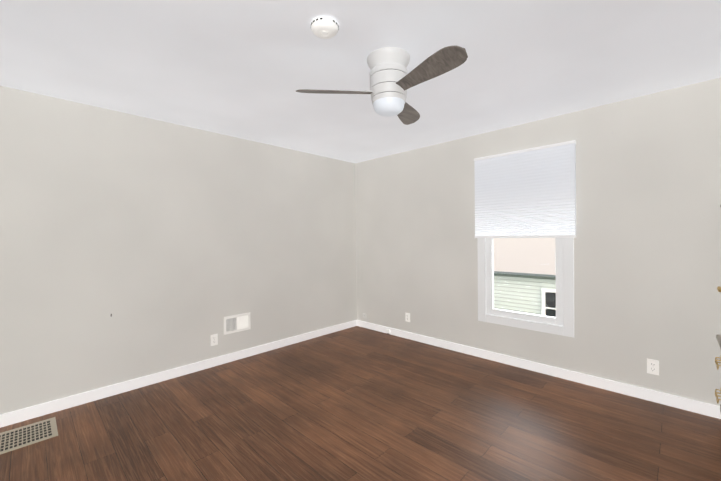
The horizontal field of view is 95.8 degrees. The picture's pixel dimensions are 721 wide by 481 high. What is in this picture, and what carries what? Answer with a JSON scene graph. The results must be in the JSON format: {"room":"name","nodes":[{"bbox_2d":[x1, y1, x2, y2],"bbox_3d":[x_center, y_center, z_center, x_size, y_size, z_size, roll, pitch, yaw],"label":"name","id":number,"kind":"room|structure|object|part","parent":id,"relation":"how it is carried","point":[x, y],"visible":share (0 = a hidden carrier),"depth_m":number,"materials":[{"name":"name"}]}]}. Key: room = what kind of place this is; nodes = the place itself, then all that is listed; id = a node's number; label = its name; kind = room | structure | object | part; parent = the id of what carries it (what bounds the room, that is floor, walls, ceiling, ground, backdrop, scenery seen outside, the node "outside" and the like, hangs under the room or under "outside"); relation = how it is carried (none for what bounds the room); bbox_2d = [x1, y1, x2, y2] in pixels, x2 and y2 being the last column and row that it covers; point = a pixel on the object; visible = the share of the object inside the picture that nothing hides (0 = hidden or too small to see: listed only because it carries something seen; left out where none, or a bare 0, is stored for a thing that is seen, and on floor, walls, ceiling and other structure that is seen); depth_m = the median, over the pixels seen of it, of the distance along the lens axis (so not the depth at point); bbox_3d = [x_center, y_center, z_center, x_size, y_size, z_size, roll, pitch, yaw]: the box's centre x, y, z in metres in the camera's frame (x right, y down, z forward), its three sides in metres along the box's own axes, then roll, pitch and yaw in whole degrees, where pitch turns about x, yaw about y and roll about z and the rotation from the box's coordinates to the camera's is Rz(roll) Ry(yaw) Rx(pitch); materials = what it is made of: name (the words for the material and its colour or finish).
{"room":"empty bedroom","nodes":[
{"label":"empty bedroom","id":0,"kind":"room"},
{"bbox_2d":[0,86,356,413],"bbox_3d":[-1.483,0.090,3.626,0.250,2.440,4.300,0,1,44],"label":"wall","id":1,"kind":"structure","parent":0,"point":[133,246],"depth_m":2.97,"materials":[{"name":"paint"}]},
{"bbox_2d":[0,320,356,427],"bbox_3d":[-1.376,1.264,3.545,0.014,0.092,3.800,0,1,44],"label":"baseboard","id":2,"kind":"structure","parent":1,"relation":"attached to","point":[24,414],"depth_m":2.96,"materials":[{"name":"white wood"}]},
{"bbox_2d":[210,334,217,345],"bbox_3d":[-1.526,1.037,3.396,0.008,0.116,0.072,0,1,44],"label":"electrical outlet","id":3,"kind":"object","parent":1,"relation":"attached to","point":[214,339],"visible":1,"depth_m":3.39,"materials":[{"name":"white plastic"}]},
{"bbox_2d":[224,312,250,334],"bbox_3d":[-1.350,0.909,3.576,0.009,0.190,0.300,0,1,44],"label":"air vent","id":4,"kind":"object","parent":1,"relation":"in","point":[236,323],"visible":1,"depth_m":3.57,"materials":[{"name":"white"}]},
{"bbox_2d":[0,326,720,480],"bbox_3d":[0.129,1.368,2.083,4.710,0.120,4.300,0,1,44],"label":"floor","id":5,"kind":"structure","parent":0,"point":[356,403],"depth_m":2.28,"materials":[{"name":"brown wood"}]},
{"bbox_2d":[0,417,57,453],"bbox_3d":[-2.314,1.329,2.187,0.327,0.006,0.400,0,1,44],"label":"floor vent","id":6,"kind":"object","parent":5,"relation":"in","point":[22,436],"visible":1,"depth_m":2.22,"materials":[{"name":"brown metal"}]},
{"bbox_2d":[715,205,720,411],"bbox_3d":[2.439,0.481,1.870,0.529,1.610,0.824,0,1,44],"label":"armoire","id":7,"kind":"object","parent":5,"relation":"on","point":[718,336],"visible":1,"depth_m":2.24,"materials":[{"name":"brown wood"}]},
{"bbox_2d":[0,0,720,162],"bbox_3d":[0.103,-1.192,2.059,4.710,0.120,4.300,0,1,44],"label":"ceiling","id":8,"kind":"structure","parent":0,"point":[244,69],"depth_m":2.04,"materials":[{"name":"paint"}]},
{"bbox_2d":[311,17,338,38],"bbox_3d":[-0.186,-1.102,1.699,0.144,0.047,0.144,0,1,44],"label":"smoke detector","id":9,"kind":"object","parent":8,"relation":"attached to","point":[324,27],"visible":1,"depth_m":1.67,"materials":[{"name":"white plastic"}]},
{"bbox_2d":[296,46,467,124],"bbox_3d":[0.270,-0.962,2.012,0.959,0.343,0.993,0,1,44],"label":"fan","id":10,"kind":"object","parent":8,"relation":"hanging from","point":[392,80],"visible":1,"depth_m":1.93,"materials":[{"name":"white metal"}]},
{"bbox_3d":[-0.145,-0.917,2.009,0.368,0.049,0.409,0,1,44],"label":"blade","id":11,"kind":"part","parent":10,"relation":"part of","materials":[{"name":"brown wood"}]},
{"bbox_3d":[0.309,-0.924,2.331,0.235,0.049,0.483,0,1,44],"label":"blade","id":12,"kind":"part","parent":10,"relation":"part of","materials":[{"name":"brown wood"}]},
{"bbox_3d":[0.354,-0.919,1.766,0.495,0.049,0.180,0,1,44],"label":"blade","id":13,"kind":"part","parent":10,"relation":"part of","materials":[{"name":"brown wood"}]},
{"bbox_2d":[355,78,720,405],"bbox_3d":[1.528,0.060,3.522,4.210,2.440,0.250,0,1,44],"label":"wall","id":14,"kind":"structure","parent":0,"point":[647,261],"depth_m":2.80,"materials":[{"name":"paint"}]},
{"bbox_2d":[405,312,409,321],"bbox_3d":[0.616,1.002,4.248,0.072,0.116,0.008,0,1,44],"label":"electrical outlet","id":15,"kind":"object","parent":14,"relation":"attached to","point":[407,317],"visible":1,"depth_m":4.25,"materials":[{"name":"white plastic"}]},
{"bbox_2d":[474,140,575,337],"bbox_3d":[1.631,-0.005,3.277,0.936,1.772,0.176,0,1,44],"label":"window","id":16,"kind":"structure","parent":14,"relation":"in","point":[566,328],"depth_m":3.17,"materials":[{"name":"white plastic"}]},
{"bbox_3d":[1.631,0.334,3.285,0.730,0.925,0.050,0,1,44],"label":"window sash","id":17,"kind":"part","parent":16,"relation":"part of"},
{"bbox_3d":[1.648,0.018,3.302,0.608,1.435,0.046,0,1,44],"label":"glass","id":18,"kind":"part","parent":16,"relation":"part of","materials":[{"name":"clear glass"}]},
{"bbox_2d":[474,143,575,235],"bbox_3d":[1.589,-0.458,3.235,0.928,0.816,0.051,0,1,44],"label":"window shade","id":19,"kind":"object","parent":16,"relation":"attached to","point":[533,192],"visible":1,"depth_m":3.17,"materials":[{"name":"white fabric"}]},
{"bbox_3d":[1.587,-0.458,3.233,0.936,0.864,0.064,0,1,44],"label":"window shade rails","id":20,"kind":"part","parent":16,"relation":"part of","materials":[{"name":"white fabric"}]},
{"bbox_2d":[357,320,720,418],"bbox_3d":[1.453,1.236,3.434,4.196,0.092,0.014,0,1,44],"label":"baseboard","id":21,"kind":"structure","parent":14,"relation":"attached to","point":[696,406],"depth_m":2.97,"materials":[{"name":"white wood"}]},
{"bbox_2d":[647,359,658,374],"bbox_3d":[2.323,1.005,2.587,0.072,0.116,0.008,0,1,44],"label":"electrical outlet","id":22,"kind":"object","parent":14,"relation":"attached to","point":[652,366],"visible":1,"depth_m":2.58,"materials":[{"name":"white plastic"}]},
{"bbox_3d":[3.537,1.910,6.152,17.000,0.150,6.230,0,1,44],"label":"ground","id":23,"kind":"structure","parent":0,"visible":0},
{"bbox_2d":[493,275,555,314],"bbox_3d":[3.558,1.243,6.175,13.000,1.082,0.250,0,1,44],"label":"house","id":24,"kind":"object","parent":23,"relation":"on","point":[512,306],"depth_m":6.40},
{"bbox_2d":[493,271,555,279],"bbox_3d":[3.528,0.688,6.144,13.400,0.050,0.380,0,1,44],"label":"gutter","id":25,"kind":"object","parent":24,"relation":"on","point":[527,275],"depth_m":6.33,"materials":[{"name":"grey"}]},
{"bbox_2d":[542,288,555,316],"bbox_3d":[3.655,1.554,5.890,0.670,1.310,0.029,0,1,44],"label":"window","id":26,"kind":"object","parent":24,"relation":"attached to","point":[546,305],"depth_m":6.04,"materials":[{"name":"white"}]}
]}

